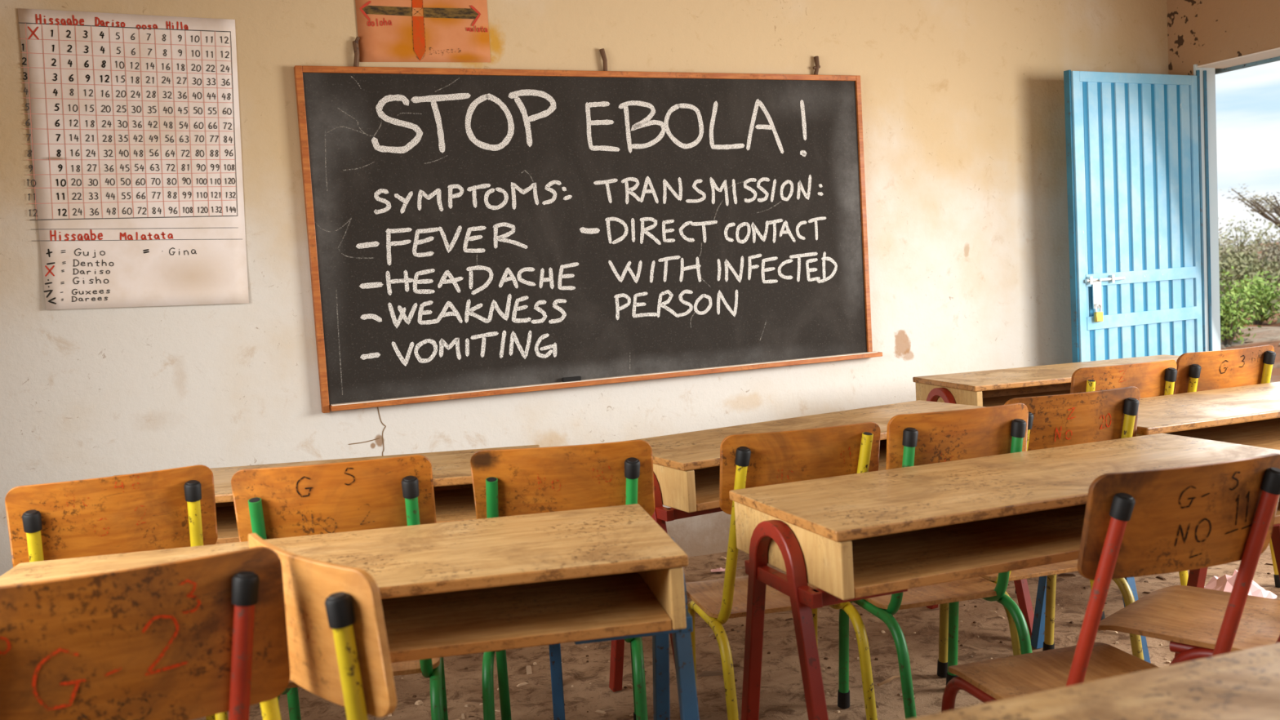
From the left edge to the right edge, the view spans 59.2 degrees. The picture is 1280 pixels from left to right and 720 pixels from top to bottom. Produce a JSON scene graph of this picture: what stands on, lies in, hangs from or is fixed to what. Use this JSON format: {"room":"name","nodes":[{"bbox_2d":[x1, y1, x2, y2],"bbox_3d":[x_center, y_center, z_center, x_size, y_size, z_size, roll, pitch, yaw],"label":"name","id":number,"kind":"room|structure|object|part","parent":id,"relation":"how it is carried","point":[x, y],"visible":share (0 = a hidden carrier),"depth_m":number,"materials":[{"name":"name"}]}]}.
{"room":"school classroom","nodes":[
{"label":"school classroom","id":0,"kind":"room"},
{"bbox_2d":[0,0,1168,576],"bbox_3d":[-0.107,-0.490,4.468,6.040,2.850,0.202,-5,5,-23],"label":"wall","id":1,"kind":"structure","parent":0,"point":[962,101],"depth_m":4.37,"materials":[{"name":"paint"}]},
{"bbox_2d":[17,8,248,310],"bbox_3d":[-1.634,-0.647,3.679,0.668,0.962,0.014,-5,5,-23],"label":"chart","id":2,"kind":"object","parent":1,"relation":"attached to","point":[134,120],"visible":1,"depth_m":3.68,"materials":[{"name":"paper"}]},
{"bbox_2d":[352,36,359,66],"bbox_3d":[-0.989,-1.074,3.932,0.026,0.108,0.026,-2,5,19],"label":"nail","id":3,"kind":"object","parent":1,"relation":"attached to","point":[355,43],"visible":1,"depth_m":3.92,"materials":[{"name":"metal"}]},
{"bbox_2d":[355,0,490,62],"bbox_3d":[-0.775,-1.279,4.025,0.476,0.432,0.005,-5,5,-23],"label":"poster","id":4,"kind":"object","parent":1,"relation":"attached to","point":[388,30],"visible":1,"depth_m":4.03,"materials":[{"name":"orange paper"}]},
{"bbox_2d":[293,65,882,413],"bbox_3d":[-0.075,-0.506,4.337,2.325,1.192,0.060,-5,5,-23],"label":"blackboard","id":5,"kind":"object","parent":1,"relation":"attached to","point":[472,233],"visible":1,"depth_m":4.27,"materials":[{"name":"black stone"}]},
{"bbox_2d":[561,376,581,382],"bbox_3d":[-0.260,0.072,4.276,0.075,0.016,0.016,-5,5,-23],"label":"eraser","id":6,"kind":"object","parent":5,"relation":"on","point":[573,378],"visible":1,"depth_m":4.27,"materials":[{"name":"black fabric"}]},
{"bbox_2d":[599,48,607,71],"bbox_3d":[-0.139,-1.142,4.297,0.028,0.088,0.023,-4,4,-2],"label":"nail","id":7,"kind":"object","parent":1,"relation":"attached to","point":[602,51],"visible":1,"depth_m":4.29,"materials":[{"name":"metal"}]},
{"bbox_2d":[813,56,820,75],"bbox_3d":[0.730,-1.217,4.668,0.025,0.080,0.033,1,6,44],"label":"nail","id":8,"kind":"object","parent":1,"relation":"attached to","point":[817,66],"visible":1,"depth_m":4.66,"materials":[{"name":"metal"}]},
{"bbox_2d":[193,543,1279,719],"bbox_3d":[1.191,0.925,1.883,5.945,0.095,5.900,-5,5,-23],"label":"floor","id":9,"kind":"structure","parent":0,"point":[782,695],"depth_m":3.36,"materials":[{"name":"brown concrete"}]},
{"bbox_2d":[4,464,227,719],"bbox_3d":[-1.163,0.640,2.558,0.397,0.819,0.494,-5,5,-26],"label":"chair","id":10,"kind":"object","parent":9,"relation":"on","point":[175,508],"visible":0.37,"depth_m":2.35,"materials":[{"name":"brown wood"}]},
{"bbox_3d":[-1.279,0.532,2.420,0.027,0.453,0.299,-6,5,-26],"label":"post","id":11,"kind":"part","parent":10,"relation":"part of","materials":[{"name":"yellow metal"}]},
{"bbox_3d":[-1.102,0.338,2.372,0.397,0.196,0.073,-5,5,-26],"label":"backrest","id":12,"kind":"part","parent":10,"relation":"part of","materials":[{"name":"brown wood"}]},
{"bbox_3d":[-1.002,0.495,2.551,0.027,0.473,0.303,-5,5,-25],"label":"post","id":13,"kind":"part","parent":10,"relation":"part of","materials":[{"name":"yellow metal"}]},
{"bbox_3d":[-0.982,0.861,2.622,0.026,0.324,0.420,-5,5,-26],"label":"frame","id":14,"kind":"part","parent":10,"relation":"part of","materials":[{"name":"yellow paint"}]},
{"bbox_2d":[0,546,290,719],"bbox_3d":[-0.727,0.680,1.575,0.471,0.835,0.495,-5,5,-24],"label":"chair","id":15,"kind":"object","parent":9,"relation":"on","point":[201,637],"visible":1,"depth_m":1.45,"materials":[{"name":"brown wood"}]},
{"bbox_3d":[-0.594,0.534,1.583,0.072,0.493,0.246,-7,5,-38],"label":"post","id":16,"kind":"part","parent":15,"relation":"part of","materials":[{"name":"red metal"}]},
{"bbox_2d":[248,533,396,719],"bbox_3d":[-0.348,0.658,1.693,0.494,0.816,0.397,-7,6,-41],"label":"chair","id":17,"kind":"object","parent":9,"relation":"on","point":[338,647],"visible":0.65,"depth_m":1.47,"materials":[{"name":"brown wood"}]},
{"bbox_3d":[-0.490,0.527,1.772,0.249,0.466,0.026,-7,6,-42],"label":"post","id":18,"kind":"part","parent":17,"relation":"part of","materials":[{"name":"yellow metal"}]},
{"bbox_3d":[-0.288,0.531,1.538,0.250,0.469,0.027,-7,6,-40],"label":"post","id":19,"kind":"part","parent":17,"relation":"part of","materials":[{"name":"yellow metal"}]},
{"bbox_2d":[113,444,564,719],"bbox_3d":[-0.834,0.647,2.985,1.224,0.703,0.458,-4,4,-5],"label":"school desk","id":20,"kind":"object","parent":9,"relation":"on","point":[454,497],"visible":0.02,"depth_m":2.93,"materials":[{"name":"brown wood"}]},
{"bbox_3d":[-0.870,0.355,3.179,1.114,0.105,0.012,-4,4,-5],"label":"panel","id":21,"kind":"part","parent":20,"relation":"part of","materials":[{"name":"brown wood"}]},
{"bbox_2d":[215,488,476,544],"bbox_3d":[-0.847,0.414,2.962,1.114,0.019,0.432,-4,4,-5],"label":"shelf","id":22,"kind":"object","parent":20,"relation":"attached to","point":[451,504],"depth_m":2.95,"materials":[{"name":"brown wood"}]},
{"bbox_3d":[-0.239,0.619,3.038,0.029,0.680,0.458,-4,4,-5],"label":"leg frame","id":23,"kind":"part","parent":20,"relation":"part of","materials":[{"name":"blue paint"}]},
{"bbox_2d":[231,454,448,719],"bbox_3d":[-0.638,0.605,2.533,0.397,0.830,0.501,-4,4,-9],"label":"chair","id":24,"kind":"object","parent":9,"relation":"on","point":[300,500],"visible":0.48,"depth_m":2.29,"materials":[{"name":"brown wood"}]},
{"bbox_3d":[-0.784,0.497,2.421,0.027,0.462,0.329,-4,4,-10],"label":"post","id":25,"kind":"part","parent":24,"relation":"part of","materials":[{"name":"green metal"}]},
{"bbox_3d":[-0.787,0.858,2.496,0.026,0.324,0.420,-4,4,-9],"label":"frame","id":26,"kind":"part","parent":24,"relation":"part of","materials":[{"name":"green paint"}]},
{"bbox_3d":[-0.622,0.301,2.307,0.397,0.193,0.085,-4,4,-9],"label":"backrest","id":27,"kind":"part","parent":24,"relation":"part of","materials":[{"name":"brown wood"}]},
{"bbox_3d":[-0.644,0.682,2.606,0.362,0.029,0.365,-4,4,-9],"label":"seat","id":28,"kind":"part","parent":24,"relation":"part of","materials":[{"name":"brown wood"}]},
{"bbox_3d":[-0.480,0.470,2.469,0.027,0.473,0.332,-4,4,-9],"label":"post","id":29,"kind":"part","parent":24,"relation":"part of","materials":[{"name":"green metal"}]},
{"bbox_3d":[-0.451,0.834,2.552,0.026,0.324,0.420,-4,4,-9],"label":"frame","id":30,"kind":"part","parent":24,"relation":"part of","materials":[{"name":"green paint"}]},
{"bbox_2d":[0,503,699,719],"bbox_3d":[-0.520,0.701,2.018,1.224,0.703,0.458,-4,4,-10],"label":"school desk","id":31,"kind":"object","parent":9,"relation":"on","point":[602,574],"visible":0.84,"depth_m":1.99,"materials":[{"name":"brown wood"}]},
{"bbox_2d":[380,571,671,662],"bbox_3d":[-0.532,0.468,1.994,1.114,0.019,0.432,-4,4,-10],"label":"shelf","id":32,"kind":"object","parent":31,"relation":"attached to","point":[485,620],"depth_m":1.95,"materials":[{"name":"brown wood"}]},
{"bbox_3d":[0.023,0.384,2.097,0.024,0.105,0.445,-4,4,-10],"label":"panel","id":33,"kind":"part","parent":31,"relation":"part of","materials":[{"name":"brown wood"}]},
{"bbox_3d":[0.068,0.670,2.124,0.029,0.680,0.458,-4,4,-10],"label":"leg frame","id":34,"kind":"part","parent":31,"relation":"part of","materials":[{"name":"blue paint"}]},
{"bbox_2d":[470,440,654,719],"bbox_3d":[-0.165,0.575,2.673,0.416,0.813,0.453,-4,4,-2],"label":"chair","id":35,"kind":"object","parent":9,"relation":"on","point":[506,482],"visible":0.46,"depth_m":2.46,"materials":[{"name":"brown wood"}]},
{"bbox_3d":[-0.338,0.466,2.612,0.041,0.444,0.344,-4,4,-8],"label":"post","id":36,"kind":"part","parent":35,"relation":"part of","materials":[{"name":"green metal"}]},
{"bbox_3d":[-0.343,0.817,2.696,0.026,0.324,0.420,-4,4,-2],"label":"frame","id":37,"kind":"part","parent":35,"relation":"part of","materials":[{"name":"green paint"}]},
{"bbox_3d":[-0.167,0.278,2.471,0.397,0.191,0.092,-4,4,-2],"label":"backrest","id":38,"kind":"part","parent":35,"relation":"part of","materials":[{"name":"brown wood"}]},
{"bbox_3d":[-0.030,0.438,2.619,0.043,0.461,0.349,-4,4,-6],"label":"post","id":39,"kind":"part","parent":35,"relation":"part of","materials":[{"name":"green metal"}]},
{"bbox_3d":[-0.002,0.796,2.707,0.026,0.324,0.420,-4,4,-2],"label":"frame","id":40,"kind":"part","parent":35,"relation":"part of","materials":[{"name":"green paint"}]},
{"bbox_2d":[710,567,725,572],"bbox_3d":[0.305,0.812,4.375,0.064,0.013,0.039,-3,4,0],"label":"paper scrap","id":41,"kind":"object","parent":9,"relation":"on","point":[720,569],"visible":0.85,"depth_m":4.37,"materials":[{"name":"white paper"}]},
{"bbox_2d":[685,422,880,719],"bbox_3d":[0.345,0.542,2.850,0.426,0.791,0.493,-4,4,-13],"label":"chair","id":42,"kind":"object","parent":9,"relation":"on","point":[747,460],"visible":0.68,"depth_m":2.64,"materials":[{"name":"brown wood"}]},
{"bbox_3d":[0.174,0.779,2.792,0.026,0.324,0.420,-4,4,-13],"label":"frame","id":43,"kind":"part","parent":42,"relation":"part of","materials":[{"name":"yellow paint"}]},
{"bbox_3d":[0.187,0.423,2.730,0.048,0.449,0.313,-5,5,-21],"label":"post","id":44,"kind":"part","parent":42,"relation":"part of","materials":[{"name":"yellow metal"}]},
{"bbox_3d":[0.309,0.602,2.911,0.362,0.029,0.365,-4,4,-13],"label":"seat","id":45,"kind":"part","parent":42,"relation":"part of","materials":[{"name":"brown wood"}]},
{"bbox_3d":[0.383,0.256,2.652,0.397,0.195,0.078,-4,4,-13],"label":"backrest","id":46,"kind":"part","parent":42,"relation":"part of","materials":[{"name":"brown wood"}]},
{"bbox_3d":[0.507,0.753,2.869,0.026,0.324,0.420,-4,4,-13],"label":"frame","id":47,"kind":"part","parent":42,"relation":"part of","materials":[{"name":"yellow paint"}]},
{"bbox_3d":[0.487,0.394,2.797,0.051,0.461,0.315,-5,5,-20],"label":"post","id":48,"kind":"part","parent":42,"relation":"part of","materials":[{"name":"yellow metal"}]},
{"bbox_2d":[342,555,1272,719],"bbox_3d":[1.042,0.843,3.476,3.821,0.037,3.018,-3,4,0],"label":"litter","id":49,"kind":"object","parent":9,"relation":"on","point":[528,668],"visible":0.25,"depth_m":3.33,"materials":[{"name":"beige paper"}]},
{"bbox_2d":[608,400,1034,692],"bbox_3d":[0.536,0.543,3.277,1.224,0.703,0.458,-6,5,-28],"label":"school desk","id":50,"kind":"object","parent":9,"relation":"on","point":[686,465],"visible":0.22,"depth_m":3.16,"materials":[{"name":"brown wood"}]},
{"bbox_3d":[0.014,0.607,2.994,0.029,0.680,0.458,-6,5,-28],"label":"leg frame","id":51,"kind":"part","parent":50,"relation":"part of","materials":[{"name":"red paint"}]},
{"bbox_3d":[0.021,0.317,2.985,0.024,0.105,0.445,-6,5,-28],"label":"panel","id":52,"kind":"part","parent":50,"relation":"part of","materials":[{"name":"brown wood"}]},
{"bbox_2d":[693,439,886,511],"bbox_3d":[0.525,0.310,3.254,1.114,0.019,0.432,-6,5,-28],"label":"shelf","id":53,"kind":"object","parent":50,"relation":"attached to","point":[707,480],"depth_m":3.05,"materials":[{"name":"brown wood"}]},
{"bbox_3d":[1.060,0.502,3.562,0.029,0.680,0.458,-6,5,-28],"label":"leg frame","id":54,"kind":"part","parent":50,"relation":"part of","materials":[{"name":"red paint"}]},
{"bbox_2d":[877,675,900,686],"bbox_3d":[0.692,0.886,3.122,0.092,0.015,0.017,-7,6,-39],"label":"twig","id":55,"kind":"object","parent":9,"relation":"on","point":[891,678],"visible":0.84,"depth_m":3.11,"materials":[{"name":"brown wood"}]},
{"bbox_2d":[837,403,1031,719],"bbox_3d":[0.729,0.510,2.836,0.388,0.812,0.494,-5,4,-14],"label":"chair","id":56,"kind":"object","parent":9,"relation":"on","point":[914,439],"visible":0.64,"depth_m":2.67,"materials":[{"name":"brown wood"}]},
{"bbox_3d":[0.579,0.756,2.780,0.026,0.324,0.420,-5,4,-14],"label":"frame","id":57,"kind":"part","parent":56,"relation":"part of","materials":[{"name":"green paint"}]},
{"bbox_3d":[0.584,0.391,2.733,0.044,0.466,0.277,-5,5,-21],"label":"post","id":58,"kind":"part","parent":56,"relation":"part of","materials":[{"name":"green metal"}]},
{"bbox_3d":[0.700,0.580,2.899,0.335,0.029,0.365,-5,4,-14],"label":"seat","id":59,"kind":"part","parent":56,"relation":"part of","materials":[{"name":"brown wood"}]},
{"bbox_3d":[0.759,0.205,2.664,0.367,0.183,0.060,-5,4,-14],"label":"backrest","id":60,"kind":"part","parent":56,"relation":"part of","materials":[{"name":"brown wood"}]},
{"bbox_3d":[0.887,0.731,2.858,0.026,0.324,0.420,-5,4,-14],"label":"frame","id":61,"kind":"part","parent":56,"relation":"part of","materials":[{"name":"green paint"}]},
{"bbox_3d":[0.861,0.371,2.804,0.046,0.461,0.276,-5,5,-19],"label":"post","id":62,"kind":"part","parent":56,"relation":"part of","materials":[{"name":"green metal"}]},
{"bbox_2d":[728,433,1279,719],"bbox_3d":[0.840,0.590,2.413,1.224,0.703,0.458,-5,5,-20],"label":"school desk","id":63,"kind":"object","parent":9,"relation":"on","point":[862,535],"visible":0.68,"depth_m":2.24,"materials":[{"name":"brown wood"}]},
{"bbox_3d":[0.281,0.650,2.211,0.029,0.680,0.458,-5,5,-20],"label":"leg frame","id":64,"kind":"part","parent":63,"relation":"part of","materials":[{"name":"red paint"}]},
{"bbox_3d":[0.290,0.360,2.198,0.024,0.105,0.445,-5,5,-20],"label":"panel","id":65,"kind":"part","parent":63,"relation":"part of","materials":[{"name":"brown wood"}]},
{"bbox_2d":[851,502,1279,598],"bbox_3d":[0.829,0.357,2.389,1.114,0.019,0.432,-5,5,-20],"label":"shelf","id":66,"kind":"object","parent":63,"relation":"attached to","point":[906,560],"depth_m":2.21,"materials":[{"name":"brown wood"}]},
{"bbox_3d":[1.401,0.553,2.617,0.029,0.680,0.458,-5,5,-20],"label":"leg frame","id":67,"kind":"part","parent":63,"relation":"part of","materials":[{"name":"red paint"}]},
{"bbox_2d":[937,386,1143,677],"bbox_3d":[1.064,0.477,2.992,0.416,0.813,0.430,-5,4,-15],"label":"chair","id":68,"kind":"object","parent":9,"relation":"on","point":[1086,417],"visible":0.41,"depth_m":2.84,"materials":[{"name":"brown wood"}]},
{"bbox_3d":[0.894,0.723,2.959,0.026,0.324,0.420,-5,4,-15],"label":"frame","id":69,"kind":"part","parent":68,"relation":"part of","materials":[{"name":"yellow paint"}]},
{"bbox_3d":[0.903,0.359,2.906,0.044,0.465,0.293,-5,5,-22],"label":"post","id":70,"kind":"part","parent":68,"relation":"part of","materials":[{"name":"metal"}]},
{"bbox_3d":[1.035,0.549,3.039,0.362,0.029,0.270,-5,4,-15],"label":"seat","id":71,"kind":"part","parent":68,"relation":"part of","materials":[{"name":"brown wood"}]},
{"bbox_3d":[1.092,0.178,2.839,0.397,0.197,0.069,-5,4,-15],"label":"backrest","id":72,"kind":"part","parent":68,"relation":"part of","materials":[{"name":"brown wood"}]},
{"bbox_3d":[1.222,0.697,3.050,0.026,0.324,0.420,-5,4,-15],"label":"frame","id":73,"kind":"part","parent":68,"relation":"part of","materials":[{"name":"yellow paint"}]},
{"bbox_3d":[1.199,0.332,2.987,0.046,0.471,0.294,-5,5,-21],"label":"post","id":74,"kind":"part","parent":68,"relation":"part of","materials":[{"name":"yellow metal"}]},
{"bbox_2d":[912,354,1179,406],"bbox_3d":[1.728,0.385,4.425,1.224,0.703,0.458,-5,4,-15],"label":"school desk","id":75,"kind":"object","parent":9,"relation":"on","point":[991,388],"visible":0.24,"depth_m":4.36,"materials":[{"name":"brown wood"}]},
{"bbox_3d":[1.152,0.443,4.274,0.029,0.680,0.458,-5,4,-15],"label":"leg frame","id":76,"kind":"part","parent":75,"relation":"part of","materials":[{"name":"red paint"}]},
{"bbox_3d":[1.162,0.152,4.259,0.024,0.105,0.445,-5,4,-15],"label":"panel","id":77,"kind":"part","parent":75,"relation":"part of","materials":[{"name":"brown wood"}]},
{"bbox_2d":[982,389,1070,406],"bbox_3d":[1.715,0.152,4.402,1.114,0.019,0.432,-5,4,-15],"label":"shelf","id":78,"kind":"object","parent":75,"relation":"attached to","point":[993,398],"depth_m":4.55,"materials":[{"name":"brown wood"}]},
{"bbox_3d":[1.655,0.096,4.613,1.114,0.105,0.012,-5,4,-15],"label":"panel","id":79,"kind":"part","parent":75,"relation":"part of","materials":[{"name":"brown wood"}]},
{"bbox_2d":[906,642,1279,719],"bbox_3d":[0.743,0.696,1.091,1.224,0.703,0.458,-5,5,-18],"label":"school desk","id":80,"kind":"object","parent":9,"relation":"on","point":[1244,684],"visible":1,"depth_m":1.17,"materials":[{"name":"brown wood"}]},
{"bbox_2d":[1014,359,1188,620],"bbox_3d":[1.498,0.400,3.743,0.397,0.802,0.494,-5,5,-18],"label":"chair","id":81,"kind":"object","parent":9,"relation":"on","point":[1156,378],"visible":0.21,"depth_m":3.53,"materials":[{"name":"brown wood"}]},
{"bbox_3d":[1.364,0.282,3.624,0.027,0.456,0.293,-5,5,-19],"label":"post","id":82,"kind":"part","parent":81,"relation":"part of","materials":[{"name":"yellow metal"}]},
{"bbox_3d":[1.359,0.641,3.678,0.026,0.324,0.420,-5,5,-18],"label":"frame","id":83,"kind":"part","parent":81,"relation":"part of","materials":[{"name":"yellow paint"}]},
{"bbox_3d":[1.533,0.108,3.557,0.397,0.196,0.070,-5,5,-18],"label":"backrest","id":84,"kind":"part","parent":81,"relation":"part of","materials":[{"name":"brown wood"}]},
{"bbox_3d":[1.657,0.254,3.717,0.027,0.461,0.294,-5,5,-17],"label":"post","id":85,"kind":"part","parent":81,"relation":"part of","materials":[{"name":"yellow metal"}]},
{"bbox_3d":[1.683,0.614,3.782,0.026,0.324,0.420,-5,5,-18],"label":"frame","id":86,"kind":"part","parent":81,"relation":"part of","materials":[{"name":"yellow paint"}]},
{"bbox_2d":[941,453,1279,712],"bbox_3d":[0.887,0.560,2.170,0.446,0.794,0.528,-5,4,-15],"label":"chair","id":87,"kind":"object","parent":9,"relation":"on","point":[1162,521],"visible":0.8,"depth_m":1.94,"materials":[{"name":"brown wood"}]},
{"bbox_3d":[0.701,0.802,2.136,0.026,0.314,0.515,-5,4,-15],"label":"frame","id":88,"kind":"part","parent":87,"relation":"part of","materials":[{"name":"red paint"}]},
{"bbox_3d":[0.844,0.633,2.214,0.362,0.029,0.365,-5,4,-15],"label":"seat","id":89,"kind":"part","parent":87,"relation":"part of","materials":[{"name":"brown wood"}]},
{"bbox_3d":[0.736,0.451,2.022,0.058,0.456,0.332,-6,5,-26],"label":"post","id":90,"kind":"part","parent":87,"relation":"part of","materials":[{"name":"red metal"}]},
{"bbox_3d":[0.949,0.271,1.948,0.397,0.193,0.083,-5,4,-15],"label":"backrest","id":91,"kind":"part","parent":87,"relation":"part of","materials":[{"name":"brown wood"}]},
{"bbox_3d":[1.033,0.421,2.100,0.060,0.467,0.334,-5,5,-25],"label":"post","id":92,"kind":"part","parent":87,"relation":"part of","materials":[{"name":"red metal"}]},
{"bbox_2d":[1031,381,1279,662],"bbox_3d":[1.793,0.464,3.329,1.224,0.703,0.458,-5,5,-20],"label":"school desk","id":93,"kind":"object","parent":9,"relation":"on","point":[1247,415],"visible":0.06,"depth_m":3.25,"materials":[{"name":"brown wood"}]},
{"bbox_3d":[1.235,0.525,3.124,0.029,0.680,0.458,-5,5,-20],"label":"leg frame","id":94,"kind":"part","parent":93,"relation":"part of","materials":[{"name":"blue paint"}]},
{"bbox_2d":[1166,417,1279,449],"bbox_3d":[1.781,0.231,3.306,1.114,0.019,0.432,-5,5,-20],"label":"shelf","id":95,"kind":"object","parent":93,"relation":"attached to","point":[1265,433],"depth_m":3.36,"materials":[{"name":"brown wood"}]},
{"bbox_2d":[1097,585,1279,665],"bbox_3d":[1.238,0.518,2.315,0.397,0.812,0.493,-7,6,-43],"label":"chair","id":96,"kind":"object","parent":9,"relation":"on","point":[1191,618],"visible":0.66,"depth_m":2.35,"materials":[{"name":"brown wood"}]},
{"bbox_3d":[1.168,0.745,2.170,0.026,0.366,0.360,-7,6,-43],"label":"frame","id":97,"kind":"part","parent":96,"relation":"part of","materials":[{"name":"red paint"}]},
{"bbox_3d":[1.161,0.379,2.151,0.027,0.422,0.291,-8,6,-44],"label":"post","id":98,"kind":"part","parent":96,"relation":"part of","materials":[{"name":"red paint"}]},
{"bbox_2d":[1173,344,1279,587],"bbox_3d":[1.886,0.358,3.908,0.397,0.815,0.493,-5,5,-18],"label":"chair","id":99,"kind":"object","parent":9,"relation":"on","point":[1197,371],"visible":0.34,"depth_m":3.67,"materials":[{"name":"brown wood"}]},
{"bbox_3d":[1.755,0.243,3.780,0.027,0.462,0.310,-5,5,-19],"label":"post","id":100,"kind":"part","parent":99,"relation":"part of","materials":[{"name":"yellow metal"}]},
{"bbox_3d":[1.927,0.060,3.706,0.397,0.195,0.077,-5,5,-18],"label":"backrest","id":101,"kind":"part","parent":99,"relation":"part of","materials":[{"name":"brown wood"}]},
{"bbox_3d":[2.048,0.209,3.873,0.027,0.481,0.315,-5,5,-17],"label":"post","id":102,"kind":"part","parent":99,"relation":"part of","materials":[{"name":"yellow metal"}]},
{"bbox_3d":[2.072,0.578,3.949,0.026,0.324,0.420,-5,5,-18],"label":"frame","id":103,"kind":"part","parent":99,"relation":"part of","materials":[{"name":"yellow paint"}]},
{"bbox_2d":[1204,569,1276,599],"bbox_3d":[1.948,0.728,3.694,0.235,0.084,0.153,-3,4,0],"label":"plastic bag","id":104,"kind":"object","parent":9,"relation":"on","point":[1225,583],"visible":0.46,"depth_m":3.67,"materials":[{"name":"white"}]},
{"bbox_2d":[1166,0,1279,75],"bbox_3d":[3.831,-0.610,2.953,0.200,2.850,5.700,-5,5,-23],"label":"wall","id":105,"kind":"structure","parent":0,"point":[1200,32],"depth_m":5.21,"materials":[{"name":"paint"}]},
{"bbox_2d":[1063,70,1203,362],"bbox_3d":[2.309,-0.358,5.197,0.827,1.910,0.072,-6,5,-27],"label":"door","id":106,"kind":"structure","parent":105,"relation":"in","point":[1132,157],"depth_m":5.16,"materials":[{"name":"blue"}]},
{"bbox_2d":[1093,303,1103,322],"bbox_3d":[2.053,-0.212,5.050,0.044,0.083,0.016,-6,5,-27],"label":"padlock","id":107,"kind":"object","parent":106,"relation":"hanging from","point":[1098,316],"visible":1,"depth_m":5.04,"materials":[{"name":"gold metal"}]},
{"bbox_2d":[1195,70,1212,351],"bbox_3d":[2.708,-0.402,5.397,0.066,1.940,0.016,-6,5,-29],"label":"trim","id":108,"kind":"structure","parent":105,"relation":"attached to","point":[1197,72],"depth_m":5.37,"materials":[{"name":"teal paint"}]},
{"bbox_2d":[1193,64,1221,351],"bbox_3d":[2.734,-0.415,5.421,0.130,1.980,0.013,-5,5,-23],"label":"trim","id":109,"kind":"structure","parent":105,"relation":"attached to","point":[1211,73],"depth_m":5.40,"materials":[{"name":"paint"}]},
{"bbox_2d":[1196,47,1279,68],"bbox_3d":[2.905,-1.369,4.914,0.185,0.007,0.980,-5,5,-23],"label":"trim","id":110,"kind":"structure","parent":105,"relation":"attached to","point":[1275,52],"depth_m":5.17,"materials":[{"name":"beige paint"}]},
{"bbox_2d":[1214,56,1279,74],"bbox_3d":[2.979,-1.373,5.003,0.024,0.024,1.085,-5,5,-23],"label":"trim","id":111,"kind":"structure","parent":105,"relation":"attached to","point":[1274,59],"depth_m":5.28,"materials":[{"name":"grey paint"}]},
{"bbox_2d":[1219,241,1279,382],"bbox_3d":[41.964,-3.936,27.905,90.000,1.240,90.000,-5,5,-23],"label":"ground","id":112,"kind":"structure","parent":0,"point":[1268,334],"depth_m":12.68,"materials":[{"name":"red soil"}]},
{"bbox_2d":[1219,266,1266,346],"bbox_3d":[6.513,-0.573,12.477,0.758,0.937,0.622,-6,5,-33],"label":"shrub","id":113,"kind":"object","parent":112,"relation":"on","point":[1229,316],"visible":0.73,"depth_m":12.36,"materials":[{"name":"green plant"}]},
{"bbox_2d":[1218,235,1275,314],"bbox_3d":[8.880,-1.233,16.820,1.343,1.232,1.399,-3,4,0],"label":"shrub","id":114,"kind":"object","parent":112,"relation":"on","point":[1226,262],"visible":0.36,"depth_m":16.70,"materials":[{"name":"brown plant"}]},
{"bbox_2d":[1217,211,1279,323],"bbox_3d":[15.454,-2.752,26.003,10.052,2.328,27.321,0,6,39],"label":"thicket","id":115,"kind":"object","parent":112,"relation":"on","point":[1273,301],"visible":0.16,"depth_m":34.45,"materials":[{"name":"green plant"}]},
{"bbox_2d":[1218,228,1279,279],"bbox_3d":[11.488,-1.863,21.972,2.010,1.430,1.550,-1,5,27],"label":"shrub","id":116,"kind":"object","parent":112,"relation":"on","point":[1220,229],"visible":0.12,"depth_m":21.90,"materials":[{"name":"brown plant"}]},
{"bbox_2d":[1219,183,1279,227],"bbox_3d":[16.824,-3.432,29.710,3.315,2.502,2.462,-3,4,0],"label":"tree","id":117,"kind":"object","parent":112,"relation":"on","point":[1261,211],"visible":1,"depth_m":29.20,"materials":[{"name":"brown plant"}]},
{"bbox_2d":[1220,235,1279,301],"bbox_3d":[10.188,-1.451,18.545,1.396,1.198,1.412,-3,4,0],"label":"shrub","id":118,"kind":"object","parent":112,"relation":"on","point":[1274,263],"visible":0.23,"depth_m":18.34,"materials":[{"name":"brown plant"}]},
{"bbox_2d":[1220,337,1279,348],"bbox_3d":[9.729,-0.220,10.278,12.086,0.385,9.037,-5,5,-23],"label":"field stones","id":119,"kind":"object","parent":112,"relation":"on","point":[1222,346],"visible":0.02,"depth_m":12.40},
{"bbox_2d":[1226,266,1279,324],"bbox_3d":[8.479,-0.849,15.323,0.858,0.840,0.886,-6,5,-33],"label":"shrub","id":120,"kind":"object","parent":112,"relation":"on","point":[1263,317],"visible":0.7,"depth_m":15.24,"materials":[{"name":"green plant"}]},
{"bbox_2d":[1235,230,1279,284],"bbox_3d":[13.325,-2.141,23.438,1.785,1.282,2.044,-3,4,0],"label":"shrub","id":121,"kind":"object","parent":112,"relation":"on","point":[1273,252],"visible":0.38,"depth_m":23.15,"materials":[{"name":"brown plant"}]}
]}

